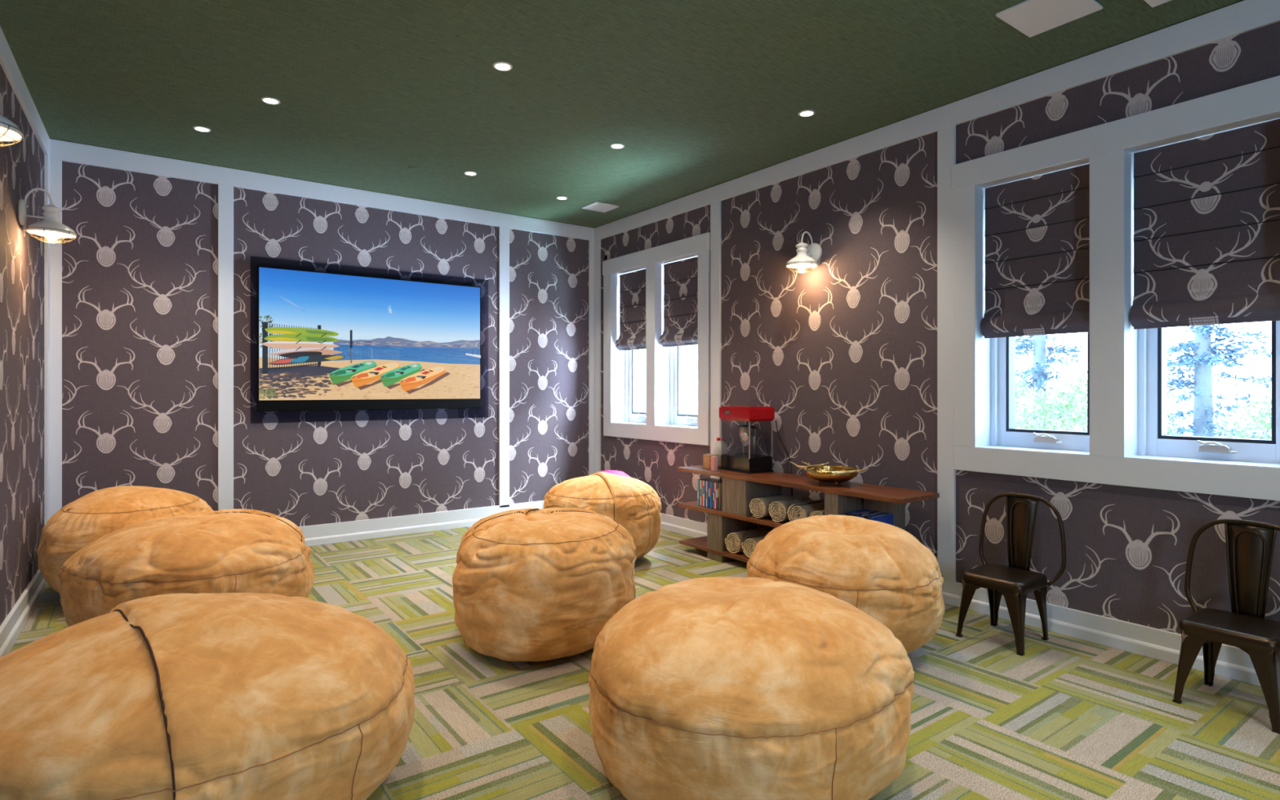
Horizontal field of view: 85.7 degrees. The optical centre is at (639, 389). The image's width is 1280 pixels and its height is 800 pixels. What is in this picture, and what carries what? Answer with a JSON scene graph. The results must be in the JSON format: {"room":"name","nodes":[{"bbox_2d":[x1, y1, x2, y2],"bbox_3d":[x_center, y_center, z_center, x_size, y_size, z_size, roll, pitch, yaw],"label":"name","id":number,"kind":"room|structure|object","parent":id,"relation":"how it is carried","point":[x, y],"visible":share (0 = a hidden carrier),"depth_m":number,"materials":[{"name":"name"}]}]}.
{"room":"home media room","nodes":[
{"label":"home media room","id":0,"kind":"room"},
{"bbox_2d":[0,64,44,626],"bbox_3d":[-1.424,-0.200,0.858,0.201,2.740,8.276,0,0,-35],"label":"wall","id":1,"kind":"structure","parent":0,"point":[21,163],"depth_m":3.49,"materials":[{"name":"grey paper"}]},
{"bbox_2d":[0,114,24,146],"bbox_3d":[-2.051,-0.898,2.129,0.225,0.275,0.206,0,0,-36],"label":"wall sconce","id":2,"kind":"object","parent":1,"relation":"attached to","point":[10,131],"visible":1,"depth_m":2.18,"materials":[{"name":"white metal"}]},
{"bbox_2d":[0,568,48,657],"bbox_3d":[-1.320,1.107,0.909,0.030,0.125,8.231,0,0,-35],"label":"baseboard","id":3,"kind":"structure","parent":1,"relation":"attached to","point":[15,620],"depth_m":3.38,"materials":[{"name":"white wood"}]},
{"bbox_2d":[0,26,49,158],"bbox_3d":[-1.328,-1.504,0.910,0.018,0.124,8.243,0,0,-35],"label":"trim","id":4,"kind":"structure","parent":1,"relation":"attached to","point":[8,64],"depth_m":3.44,"materials":[{"name":"white wood"}]},
{"bbox_2d":[44,154,49,525],"bbox_3d":[-3.661,-0.196,4.260,0.020,2.492,0.080,0,0,-36],"label":"trim","id":5,"kind":"structure","parent":1,"relation":"attached to","point":[46,160],"depth_m":4.23,"materials":[{"name":"white wood"}]},
{"bbox_2d":[17,187,77,243],"bbox_3d":[-3.046,-0.898,3.558,0.225,0.275,0.206,0,0,-36],"label":"wall sconce","id":6,"kind":"object","parent":1,"relation":"attached to","point":[51,228],"visible":1,"depth_m":3.53,"materials":[{"name":"white metal"}]},
{"bbox_2d":[62,160,595,526],"bbox_3d":[-2.156,-0.200,5.559,4.605,2.740,0.201,0,0,-36],"label":"wall","id":7,"kind":"structure","parent":0,"point":[140,272],"depth_m":5.05,"materials":[{"name":"grey paper"}]},
{"bbox_2d":[49,158,62,517],"bbox_3d":[-3.666,-0.201,4.317,0.075,2.482,0.018,0,0,-36],"label":"trim","id":8,"kind":"structure","parent":7,"relation":"attached to","point":[55,166],"depth_m":4.32,"materials":[{"name":"white"}]},
{"bbox_2d":[217,184,233,510],"bbox_3d":[-2.920,-0.201,4.864,0.093,2.482,0.018,0,0,-36],"label":"trim","id":9,"kind":"structure","parent":7,"relation":"attached to","point":[225,193],"depth_m":4.85,"materials":[{"name":"white wood"}]},
{"bbox_2d":[49,137,595,240],"bbox_3d":[-2.075,-1.504,5.485,4.047,0.124,0.018,0,0,-36],"label":"trim","id":10,"kind":"structure","parent":7,"relation":"attached to","point":[65,151],"depth_m":5.11,"materials":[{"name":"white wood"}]},
{"bbox_2d":[257,266,486,423],"bbox_3d":[-2.043,-0.360,5.462,1.821,1.200,0.061,0,0,-36],"label":"television","id":11,"kind":"object","parent":7,"relation":"attached to","point":[326,341],"visible":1,"depth_m":5.36,"materials":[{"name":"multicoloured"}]},
{"bbox_2d":[298,500,543,546],"bbox_3d":[-2.056,1.095,5.491,3.985,0.150,0.030,0,0,-36],"label":"baseboard","id":12,"kind":"structure","parent":7,"relation":"attached to","point":[344,531],"depth_m":5.57,"materials":[{"name":"white wood"}]},
{"bbox_2d":[498,226,509,507],"bbox_3d":[-1.206,-0.201,6.123,0.096,2.482,0.018,0,0,-36],"label":"trim","id":13,"kind":"structure","parent":7,"relation":"attached to","point":[504,233],"depth_m":6.11,"materials":[{"name":"white wood"}]},
{"bbox_2d":[588,240,594,475],"bbox_3d":[-0.467,-0.201,6.665,0.057,2.482,0.018,0,0,-36],"label":"trim","id":14,"kind":"structure","parent":7,"relation":"attached to","point":[591,243],"depth_m":6.65,"materials":[{"name":"white wood"}]},
{"bbox_2d":[0,0,1242,227],"bbox_3d":[0.216,-1.645,2.118,4.855,0.150,8.558,0,0,-36],"label":"ceiling","id":15,"kind":"structure","parent":0,"point":[698,95],"depth_m":3.51,"materials":[{"name":"green paint"}]},
{"bbox_2d":[192,125,211,132],"bbox_3d":[-2.635,-1.568,4.151,0.094,0.004,0.094,0,0,-36],"label":"recessed light","id":16,"kind":"object","parent":15,"relation":"in","point":[198,128],"visible":1,"depth_m":4.15,"materials":[{"name":"white ceramic"}]},
{"bbox_2d":[261,97,280,104],"bbox_3d":[-2.004,-1.568,3.744,0.094,0.004,0.094,0,0,-36],"label":"recessed light","id":17,"kind":"object","parent":15,"relation":"in","point":[269,100],"visible":1,"depth_m":3.74,"materials":[{"name":"beige"}]},
{"bbox_2d":[407,166,417,169],"bbox_3d":[-1.608,-1.567,4.880,0.076,0.006,0.076,0,0,-36],"label":"cap","id":18,"kind":"object","parent":15,"relation":"attached to","point":[408,167],"visible":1,"depth_m":4.87,"materials":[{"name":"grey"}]},
{"bbox_2d":[463,171,477,175],"bbox_3d":[-1.227,-1.568,5.000,0.094,0.004,0.094,0,0,-36],"label":"recessed light","id":19,"kind":"object","parent":15,"relation":"in","point":[468,173],"visible":1,"depth_m":5.00,"materials":[{"name":"beige"}]},
{"bbox_2d":[493,62,512,71],"bbox_3d":[-0.666,-1.568,3.347,0.094,0.004,0.094,0,0,-36],"label":"recessed light","id":20,"kind":"object","parent":15,"relation":"in","point":[500,66],"visible":1,"depth_m":3.34,"materials":[{"name":"beige"}]},
{"bbox_2d":[555,196,567,199],"bbox_3d":[-0.638,-1.568,5.642,0.094,0.004,0.094,0,0,-36],"label":"recessed light","id":21,"kind":"object","parent":15,"relation":"in","point":[557,197],"visible":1,"depth_m":5.63,"materials":[{"name":"beige"}]},
{"bbox_2d":[581,201,619,212],"bbox_3d":[-0.339,-1.566,5.911,0.236,0.008,0.236,0,0,-36],"label":"ceiling vent","id":22,"kind":"object","parent":15,"relation":"in","point":[597,206],"visible":1,"depth_m":5.90,"materials":[{"name":"white metal"}]},
{"bbox_2d":[586,204,613,211],"bbox_3d":[-0.339,-1.566,5.911,0.176,0.004,0.176,0,0,-36],"label":"grille","id":23,"kind":"object","parent":22,"relation":"attached to","point":[597,207],"depth_m":5.92,"materials":[{"name":"white metal"}]},
{"bbox_2d":[609,143,624,148],"bbox_3d":[-0.146,-1.568,4.440,0.094,0.004,0.094,0,0,-36],"label":"recessed light","id":24,"kind":"object","parent":15,"relation":"in","point":[613,145],"visible":1,"depth_m":4.44,"materials":[{"name":"beige"}]},
{"bbox_2d":[798,110,815,116],"bbox_3d":[0.946,-1.568,3.915,0.094,0.004,0.094,0,0,-36],"label":"recessed light","id":25,"kind":"object","parent":15,"relation":"in","point":[805,113],"visible":1,"depth_m":3.91,"materials":[{"name":"beige"}]},
{"bbox_2d":[995,0,1102,37],"bbox_3d":[1.690,-1.565,2.852,0.300,0.010,0.287,0,0,-36],"label":"ceiling panel","id":26,"kind":"object","parent":15,"relation":"attached to","point":[1032,18],"visible":1,"depth_m":2.86,"materials":[{"name":"white"}]},
{"bbox_2d":[1144,0,1171,7],"bbox_3d":[2.058,-1.565,2.614,0.293,0.010,0.288,0,0,-36],"label":"ceiling panel","id":27,"kind":"object","parent":15,"relation":"attached to","point":[1153,3],"visible":1,"depth_m":2.77,"materials":[{"name":"white"}]},
{"bbox_2d":[8,526,1279,799],"bbox_3d":[0.546,1.171,2.529,6.473,0.002,10.054,0,0,-36],"label":"floor","id":28,"kind":"structure","parent":0,"point":[1068,717],"depth_m":2.52,"materials":[{"name":"green carpet"}]},
{"bbox_2d":[36,485,213,592],"bbox_3d":[-2.944,0.867,4.031,0.872,0.603,0.938,0,0,-36],"label":"bean bag chair","id":29,"kind":"object","parent":28,"relation":"on","point":[94,515],"visible":0.45,"depth_m":3.73,"materials":[{"name":"brown"}]},
{"bbox_2d":[57,508,315,626],"bbox_3d":[-2.053,0.880,3.195,0.981,0.575,1.002,0,0,-36],"label":"bean bag chair","id":30,"kind":"object","parent":28,"relation":"on","point":[235,550],"visible":0.68,"depth_m":2.90,"materials":[{"name":"brown leather"}]},
{"bbox_2d":[0,592,414,799],"bbox_3d":[-1.239,0.870,1.895,1.156,0.596,1.122,0,0,-36],"label":"bean bag chair","id":31,"kind":"object","parent":28,"relation":"on","point":[220,695],"visible":1,"depth_m":1.60,"materials":[{"name":"brown"}]},
{"bbox_2d":[452,507,636,661],"bbox_3d":[-0.457,0.876,3.249,0.886,0.584,0.895,0,0,-36],"label":"bean bag chair","id":32,"kind":"object","parent":28,"relation":"on","point":[531,584],"visible":0.97,"depth_m":2.89,"materials":[{"name":"brown leather"}]},
{"bbox_2d":[543,471,661,559],"bbox_3d":[-0.256,0.869,4.787,0.832,0.597,0.821,0,0,-36],"label":"bean bag chair","id":33,"kind":"object","parent":28,"relation":"on","point":[632,503],"visible":0.62,"depth_m":4.51,"materials":[{"name":"brown leather"}]},
{"bbox_2d":[599,470,631,477],"bbox_3d":[-0.236,0.907,5.559,0.524,0.525,0.524,0,0,-36],"label":"pouf","id":34,"kind":"object","parent":28,"relation":"on","point":[614,472],"visible":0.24,"depth_m":5.51,"materials":[{"name":"pink fabric"}]},
{"bbox_2d":[588,577,915,799],"bbox_3d":[0.316,0.896,2.154,0.983,0.544,0.935,0,0,-36],"label":"bean bag chair","id":35,"kind":"object","parent":28,"relation":"on","point":[703,688],"visible":1,"depth_m":1.80,"materials":[{"name":"brown leather"}]},
{"bbox_2d":[677,465,939,562],"bbox_3d":[0.958,0.867,4.413,0.353,0.606,1.830,0,0,-36],"label":"console shelf","id":36,"kind":"object","parent":28,"relation":"on","point":[739,489],"visible":0.5,"depth_m":4.50,"materials":[{"name":"brown wood"}]},
{"bbox_2d":[698,478,709,506],"bbox_3d":[0.476,0.731,4.946,0.135,0.188,0.014,0,0,-36],"label":"case","id":37,"kind":"object","parent":36,"relation":"on","point":[706,478],"visible":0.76,"depth_m":4.91,"materials":[{"name":"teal plastic"}]},
{"bbox_2d":[697,477,711,506],"bbox_3d":[0.468,0.731,4.958,0.135,0.188,0.014,0,0,-36],"label":"case","id":38,"kind":"object","parent":36,"relation":"on","point":[710,477],"visible":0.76,"depth_m":4.92,"materials":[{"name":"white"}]},
{"bbox_2d":[700,478,713,506],"bbox_3d":[0.485,0.731,4.934,0.135,0.188,0.014,0,0,-36],"label":"case","id":39,"kind":"object","parent":36,"relation":"on","point":[709,478],"visible":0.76,"depth_m":4.89,"materials":[{"name":"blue plastic"}]},
{"bbox_2d":[702,478,716,506],"bbox_3d":[0.494,0.731,4.922,0.135,0.188,0.014,0,0,-36],"label":"case","id":40,"kind":"object","parent":36,"relation":"on","point":[713,478],"visible":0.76,"depth_m":4.88,"materials":[{"name":"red plastic"}]},
{"bbox_2d":[702,453,717,468],"bbox_3d":[0.506,0.512,4.962,0.084,0.104,0.084,0,0,-36],"label":"jar","id":41,"kind":"object","parent":36,"relation":"on","point":[706,458],"visible":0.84,"depth_m":4.94,"materials":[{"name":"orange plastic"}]},
{"bbox_2d":[702,478,717,506],"bbox_3d":[0.503,0.731,4.910,0.135,0.188,0.014,0,0,-36],"label":"case","id":42,"kind":"object","parent":36,"relation":"on","point":[717,478],"visible":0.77,"depth_m":4.87,"materials":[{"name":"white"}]},
{"bbox_2d":[704,479,715,506],"bbox_3d":[0.512,0.731,4.898,0.135,0.188,0.014,0,0,-36],"label":"case","id":43,"kind":"object","parent":36,"relation":"on","point":[713,479],"visible":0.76,"depth_m":4.86,"materials":[{"name":"black plastic"}]},
{"bbox_2d":[706,479,719,507],"bbox_3d":[0.521,0.731,4.886,0.135,0.188,0.014,0,0,-36],"label":"case","id":44,"kind":"object","parent":36,"relation":"on","point":[716,479],"visible":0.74,"depth_m":4.84,"materials":[{"name":"black plastic"}]},
{"bbox_2d":[708,480,718,507],"bbox_3d":[0.538,0.731,4.861,0.135,0.188,0.014,0,0,-36],"label":"case","id":45,"kind":"object","parent":36,"relation":"on","point":[715,480],"visible":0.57,"depth_m":4.82,"materials":[{"name":"blue"}]},
{"bbox_2d":[711,456,717,471],"bbox_3d":[0.521,0.515,4.849,0.037,0.098,0.033,0,0,-36],"label":"carton","id":46,"kind":"object","parent":36,"relation":"on","point":[713,459],"visible":1,"depth_m":4.83,"materials":[{"name":"pink cardboard"}]},
{"bbox_2d":[711,480,718,508],"bbox_3d":[0.556,0.731,4.837,0.135,0.188,0.014,0,0,-36],"label":"case","id":47,"kind":"object","parent":36,"relation":"on","point":[714,481],"visible":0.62,"depth_m":4.80,"materials":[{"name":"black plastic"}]},
{"bbox_2d":[707,479,722,507],"bbox_3d":[0.530,0.731,4.873,0.135,0.188,0.014,0,0,-36],"label":"case","id":48,"kind":"object","parent":36,"relation":"on","point":[719,479],"visible":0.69,"depth_m":4.83,"materials":[{"name":"black plastic"}]},
{"bbox_2d":[710,480,722,508],"bbox_3d":[0.547,0.731,4.849,0.135,0.188,0.014,0,0,-36],"label":"case","id":49,"kind":"object","parent":36,"relation":"on","point":[718,480],"visible":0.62,"depth_m":4.81,"materials":[{"name":"black plastic"}]},
{"bbox_2d":[713,480,721,508],"bbox_3d":[0.565,0.731,4.825,0.135,0.188,0.014,0,0,-36],"label":"case","id":50,"kind":"object","parent":36,"relation":"on","point":[718,481],"visible":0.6,"depth_m":4.79,"materials":[{"name":"black plastic"}]},
{"bbox_2d":[714,480,722,509],"bbox_3d":[0.574,0.731,4.813,0.135,0.188,0.014,0,0,-36],"label":"case","id":51,"kind":"object","parent":36,"relation":"on","point":[722,481],"visible":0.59,"depth_m":4.78,"materials":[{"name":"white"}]},
{"bbox_2d":[715,481,721,509],"bbox_3d":[0.583,0.731,4.801,0.135,0.188,0.014,0,0,-36],"label":"case","id":52,"kind":"object","parent":36,"relation":"on","point":[717,482],"visible":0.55,"depth_m":4.76,"materials":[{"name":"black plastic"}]},
{"bbox_2d":[717,481,722,510],"bbox_3d":[0.592,0.731,4.789,0.135,0.188,0.014,0,0,-36],"label":"case","id":53,"kind":"object","parent":36,"relation":"on","point":[722,482],"visible":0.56,"depth_m":4.75,"materials":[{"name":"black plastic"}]},
{"bbox_2d":[712,437,728,467],"bbox_3d":[0.590,0.457,5.067,0.112,0.214,0.112,0,0,-36],"label":"plastic jug","id":54,"kind":"object","parent":36,"relation":"on","point":[717,447],"visible":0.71,"depth_m":5.02,"materials":[{"name":"white plastic"}]},
{"bbox_2d":[719,482,721,510],"bbox_3d":[0.601,0.731,4.777,0.135,0.188,0.014,0,0,-36],"label":"case","id":55,"kind":"object","parent":36,"relation":"on","point":[719,482],"visible":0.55,"depth_m":4.74,"materials":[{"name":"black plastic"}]},
{"bbox_2d":[720,482,722,510],"bbox_3d":[0.610,0.731,4.765,0.135,0.188,0.014,0,0,-36],"label":"case","id":56,"kind":"object","parent":36,"relation":"on","point":[722,482],"visible":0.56,"depth_m":4.72,"materials":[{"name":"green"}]},
{"bbox_2d":[719,405,774,474],"bbox_3d":[0.743,0.339,4.827,0.232,0.450,0.326,0,0,-32],"label":"machine","id":57,"kind":"object","parent":36,"relation":"on","point":[745,463],"visible":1,"depth_m":4.73,"materials":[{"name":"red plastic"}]},
{"bbox_2d":[737,421,757,436],"bbox_3d":[0.749,0.269,4.817,0.124,0.110,0.196,0,0,-36],"label":"kettle","id":58,"kind":"object","parent":57,"relation":"on","point":[743,428],"depth_m":4.78,"materials":[{"name":"silver metal"}]},
{"bbox_2d":[775,420,792,496],"bbox_3d":[0.989,0.510,4.718,0.021,0.601,0.143,0,0,-42],"label":"power cord","id":59,"kind":"object","parent":57,"relation":"attached to","point":[775,420],"visible":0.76,"depth_m":4.71,"materials":[{"name":"black plastic"}]},
{"bbox_2d":[724,528,768,553],"bbox_3d":[0.736,1.025,4.709,0.303,0.136,0.146,0,0,-36],"label":"throw","id":60,"kind":"object","parent":36,"relation":"on","point":[733,541],"visible":0.65,"depth_m":4.64,"materials":[{"name":"fabric"}]},
{"bbox_2d":[741,535,765,557],"bbox_3d":[0.833,1.029,4.577,0.304,0.126,0.150,0,0,-36],"label":"throw","id":61,"kind":"object","parent":36,"relation":"on","point":[748,545],"visible":0.31,"depth_m":4.51,"materials":[{"name":"fabric"}]},
{"bbox_2d":[748,493,794,518],"bbox_3d":[0.871,0.760,4.526,0.304,0.128,0.143,0,0,-36],"label":"throw","id":62,"kind":"object","parent":36,"relation":"on","point":[758,507],"visible":0.51,"depth_m":4.46,"materials":[{"name":"fabric"}]},
{"bbox_2d":[768,497,813,521],"bbox_3d":[0.971,0.760,4.389,0.303,0.128,0.142,0,0,-36],"label":"throw","id":63,"kind":"object","parent":36,"relation":"on","point":[778,510],"visible":0.53,"depth_m":4.32,"materials":[{"name":"fabric"}]},
{"bbox_2d":[786,499,824,521],"bbox_3d":[1.064,0.755,4.263,0.302,0.128,0.146,0,0,-36],"label":"throw","id":64,"kind":"object","parent":36,"relation":"on","point":[798,510],"visible":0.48,"depth_m":4.20,"materials":[{"name":"fabric"}]},
{"bbox_2d":[808,509,824,516],"bbox_3d":[1.155,0.764,4.138,0.304,0.109,0.117,0,0,-36],"label":"throw","id":65,"kind":"object","parent":36,"relation":"on","point":[820,513],"visible":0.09,"depth_m":4.06,"materials":[{"name":"fabric"}]},
{"bbox_2d":[790,461,868,485],"bbox_3d":[1.151,0.504,4.152,0.310,0.120,0.493,0,0,-36],"label":"bowl","id":66,"kind":"object","parent":36,"relation":"on","point":[820,473],"visible":1,"depth_m":4.06,"materials":[{"name":"gold metal"}]},
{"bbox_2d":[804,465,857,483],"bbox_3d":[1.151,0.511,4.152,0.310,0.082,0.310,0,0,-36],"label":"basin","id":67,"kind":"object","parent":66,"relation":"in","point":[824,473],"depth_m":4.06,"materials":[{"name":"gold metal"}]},
{"bbox_2d":[844,509,865,515],"bbox_3d":[1.235,0.757,3.942,0.188,0.135,0.014,0,0,-36],"label":"case","id":68,"kind":"object","parent":36,"relation":"on","point":[846,513],"visible":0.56,"depth_m":3.92,"materials":[{"name":"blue plastic"}]},
{"bbox_2d":[847,509,869,515],"bbox_3d":[1.245,0.757,3.930,0.188,0.135,0.014,0,0,-36],"label":"case","id":69,"kind":"object","parent":36,"relation":"on","point":[848,513],"visible":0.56,"depth_m":3.90,"materials":[{"name":"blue plastic"}]},
{"bbox_2d":[849,510,870,515],"bbox_3d":[1.254,0.757,3.917,0.188,0.135,0.014,0,0,-36],"label":"case","id":70,"kind":"object","parent":36,"relation":"on","point":[851,513],"visible":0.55,"depth_m":3.89,"materials":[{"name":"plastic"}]},
{"bbox_2d":[856,511,879,516],"bbox_3d":[1.281,0.757,3.880,0.188,0.135,0.014,0,0,-36],"label":"case","id":71,"kind":"object","parent":36,"relation":"on","point":[857,515],"visible":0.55,"depth_m":3.87,"materials":[{"name":"blue"}]},
{"bbox_2d":[861,511,883,518],"bbox_3d":[1.300,0.757,3.855,0.188,0.135,0.014,0,0,-36],"label":"case","id":72,"kind":"object","parent":36,"relation":"on","point":[862,516],"visible":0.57,"depth_m":3.83,"materials":[{"name":"blue"}]},
{"bbox_2d":[863,511,884,519],"bbox_3d":[1.309,0.757,3.842,0.188,0.135,0.014,0,0,-36],"label":"case","id":73,"kind":"object","parent":36,"relation":"on","point":[864,516],"visible":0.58,"depth_m":3.82,"materials":[{"name":"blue plastic"}]},
{"bbox_2d":[866,512,888,519],"bbox_3d":[1.318,0.757,3.830,0.188,0.135,0.014,0,0,-36],"label":"case","id":74,"kind":"object","parent":36,"relation":"on","point":[867,517],"visible":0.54,"depth_m":3.80,"materials":[{"name":"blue plastic"}]},
{"bbox_2d":[868,512,889,519],"bbox_3d":[1.327,0.757,3.817,0.188,0.135,0.014,0,0,-36],"label":"case","id":75,"kind":"object","parent":36,"relation":"on","point":[869,517],"visible":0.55,"depth_m":3.79,"materials":[{"name":"blue"}]},
{"bbox_2d":[871,513,893,525],"bbox_3d":[1.336,0.757,3.805,0.188,0.135,0.014,0,0,-36],"label":"case","id":76,"kind":"object","parent":36,"relation":"on","point":[886,518],"visible":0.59,"depth_m":3.81,"materials":[{"name":"blue"}]},
{"bbox_2d":[746,514,944,653],"bbox_3d":[0.937,0.884,3.135,0.911,0.568,0.857,0,0,-36],"label":"bean bag chair","id":77,"kind":"object","parent":28,"relation":"on","point":[880,569],"visible":0.61,"depth_m":2.82,"materials":[{"name":"brown leather"}]},
{"bbox_2d":[955,493,1066,655],"bbox_3d":[1.728,0.837,3.257,0.343,0.667,0.403,0,0,-36],"label":"metal chair","id":78,"kind":"object","parent":28,"relation":"on","point":[1015,581],"visible":1,"depth_m":3.26,"materials":[{"name":"brown metal"}]},
{"bbox_2d":[1172,519,1279,733],"bbox_3d":[2.225,0.837,2.567,0.343,0.667,0.403,0,0,-36],"label":"metal chair","id":79,"kind":"object","parent":28,"relation":"on","point":[1250,544],"visible":1,"depth_m":2.61,"materials":[{"name":"brown metal"}]},
{"bbox_2d":[600,21,1279,647],"bbox_3d":[2.046,-0.200,3.523,0.241,2.740,8.458,0,0,-36],"label":"wall","id":80,"kind":"structure","parent":0,"point":[843,351],"depth_m":4.04,"materials":[{"name":"grey paper"}]},
{"bbox_2d":[595,239,600,472],"bbox_3d":[-0.406,-0.196,6.646,0.018,2.492,0.085,0,0,-36],"label":"trim","id":81,"kind":"structure","parent":80,"relation":"attached to","point":[597,243],"depth_m":6.63,"materials":[{"name":"white wood"}]},
{"bbox_2d":[602,232,710,445],"bbox_3d":[0.195,-0.395,6.027,0.271,1.654,1.496,0,0,-36],"label":"window","id":82,"kind":"structure","parent":80,"relation":"in","point":[664,419],"depth_m":5.96,"materials":[{"name":"white wood"}]},
{"bbox_2d":[615,268,645,351],"bbox_3d":[-0.060,-0.723,6.261,0.053,0.714,0.505,0,0,-36],"label":"roman shade","id":83,"kind":"object","parent":82,"relation":"attached to","point":[632,336],"visible":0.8,"depth_m":6.30,"materials":[{"name":"grey fabric"}]},
{"bbox_2d":[659,256,697,347],"bbox_3d":[0.342,-0.723,5.713,0.053,0.714,0.525,0,0,-36],"label":"roman shade","id":84,"kind":"object","parent":82,"relation":"attached to","point":[681,277],"visible":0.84,"depth_m":5.74,"materials":[{"name":"grey fabric"}]},
{"bbox_2d":[710,200,720,479],"bbox_3d":[0.582,-0.196,5.300,0.018,2.492,0.105,0,0,-36],"label":"trim","id":85,"kind":"structure","parent":80,"relation":"attached to","point":[715,207],"depth_m":5.29,"materials":[{"name":"white wood"}]},
{"bbox_2d":[785,231,822,273],"bbox_3d":[1.056,-0.898,4.479,0.225,0.275,0.206,0,0,-36],"label":"wall sconce","id":86,"kind":"object","parent":80,"relation":"attached to","point":[806,258],"visible":1,"depth_m":4.46,"materials":[{"name":"white metal"}]},
{"bbox_2d":[595,0,1279,240],"bbox_3d":[2.007,-1.504,3.360,0.018,0.124,8.240,0,0,-36],"label":"trim","id":87,"kind":"structure","parent":80,"relation":"attached to","point":[1246,15],"depth_m":3.54,"materials":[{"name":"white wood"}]},
{"bbox_2d":[937,124,955,582],"bbox_3d":[1.686,-0.196,3.796,0.018,2.492,0.099,0,0,-36],"label":"trim","id":88,"kind":"structure","parent":80,"relation":"attached to","point":[946,137],"depth_m":3.79,"materials":[{"name":"white wood"}]},
{"bbox_2d":[660,512,1261,686],"bbox_3d":[2.006,1.107,3.351,0.030,0.125,8.228,0,0,-36],"label":"baseboard","id":89,"kind":"structure","parent":80,"relation":"attached to","point":[1233,662],"depth_m":3.17,"materials":[{"name":"white wood"}]},
{"bbox_2d":[951,75,1279,501],"bbox_3d":[2.241,-0.395,3.241,0.271,1.654,1.473,0,0,-36],"label":"window","id":90,"kind":"structure","parent":80,"relation":"in","point":[1126,442],"depth_m":3.18,"materials":[{"name":"white"}]},
{"bbox_2d":[980,164,1089,338],"bbox_3d":[1.987,-0.678,3.474,0.054,0.804,0.524,0,0,-36],"label":"roman shade","id":91,"kind":"object","parent":90,"relation":"attached to","point":[1037,235],"visible":0.89,"depth_m":3.48,"materials":[{"name":"grey fabric"}]},
{"bbox_2d":[1129,118,1279,328],"bbox_3d":[2.390,-0.678,2.924,0.054,0.804,0.524,0,0,-36],"label":"roman shade","id":92,"kind":"object","parent":90,"relation":"attached to","point":[1206,209],"visible":1,"depth_m":2.92,"materials":[{"name":"grey fabric"}]},
{"label":"outside","id":93,"kind":"structure","parent":0,"visible":0},
{"bbox_2d":[639,406,1271,439],"bbox_3d":[19.834,1.570,26.971,56.100,0.001,80.000,0,0,-36],"label":"ground","id":94,"kind":"structure","parent":93,"point":[688,410],"depth_m":36.11,"materials":[{"name":"beige"}]},
{"bbox_2d":[1015,336,1032,427],"bbox_3d":[10.165,-3.429,19.969,2.690,10.002,3.289,0,0,-44],"label":"conifer","id":95,"kind":"object","parent":94,"relation":"on","point":[1016,353],"visible":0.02,"depth_m":19.99,"materials":[{"name":"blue plant"}]},
{"bbox_2d":[1015,371,1058,428],"bbox_3d":[6.824,0.605,13.111,2.123,1.980,2.140,0,0,-36],"label":"bush","id":96,"kind":"object","parent":94,"relation":"on","point":[1024,388],"visible":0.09,"depth_m":12.98,"materials":[{"name":"green plant"}]},
{"bbox_2d":[1015,380,1087,431],"bbox_3d":[5.437,0.734,8.531,2.105,1.718,2.146,0,0,-36],"label":"bush","id":97,"kind":"object","parent":94,"relation":"on","point":[1054,402],"visible":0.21,"depth_m":8.45,"materials":[{"name":"green plant"}]},
{"bbox_2d":[1015,334,1087,429],"bbox_3d":[8.896,-2.961,15.066,2.474,9.066,2.379,0,0,34],"label":"conifer","id":98,"kind":"object","parent":94,"relation":"on","point":[1039,375],"visible":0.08,"depth_m":15.03,"materials":[{"name":"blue plant"}]},
{"bbox_2d":[1040,368,1183,435],"bbox_3d":[6.925,0.610,10.507,2.116,1.982,2.114,0,0,-36],"label":"bush","id":99,"kind":"object","parent":94,"relation":"on","point":[1080,379],"visible":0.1,"depth_m":10.54,"materials":[{"name":"green plant"}]},
{"bbox_2d":[1068,343,1189,435],"bbox_3d":[11.876,-3.962,16.746,2.494,11.068,3.011,0,0,1],"label":"conifer","id":100,"kind":"object","parent":94,"relation":"on","point":[1173,345],"visible":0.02,"depth_m":15.83,"materials":[{"name":"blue plant"}]},
{"bbox_2d":[1167,323,1271,439],"bbox_3d":[10.053,-2.493,12.309,2.146,8.130,2.278,0,0,-36],"label":"conifer","id":101,"kind":"object","parent":94,"relation":"on","point":[1203,425],"visible":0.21,"depth_m":12.30,"materials":[{"name":"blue plant"}]},
{"bbox_2d":[1214,389,1271,439],"bbox_3d":[7.809,0.766,8.275,2.211,1.640,2.053,0,0,-36],"label":"bush","id":102,"kind":"object","parent":94,"relation":"on","point":[1266,424],"visible":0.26,"depth_m":8.48,"materials":[{"name":"green plant"}]},
{"bbox_2d":[1247,330,1271,438],"bbox_3d":[14.007,-3.446,14.029,2.595,10.035,2.467,0,0,8],"label":"conifer","id":103,"kind":"object","parent":94,"relation":"on","point":[1269,380],"visible":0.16,"depth_m":14.71,"materials":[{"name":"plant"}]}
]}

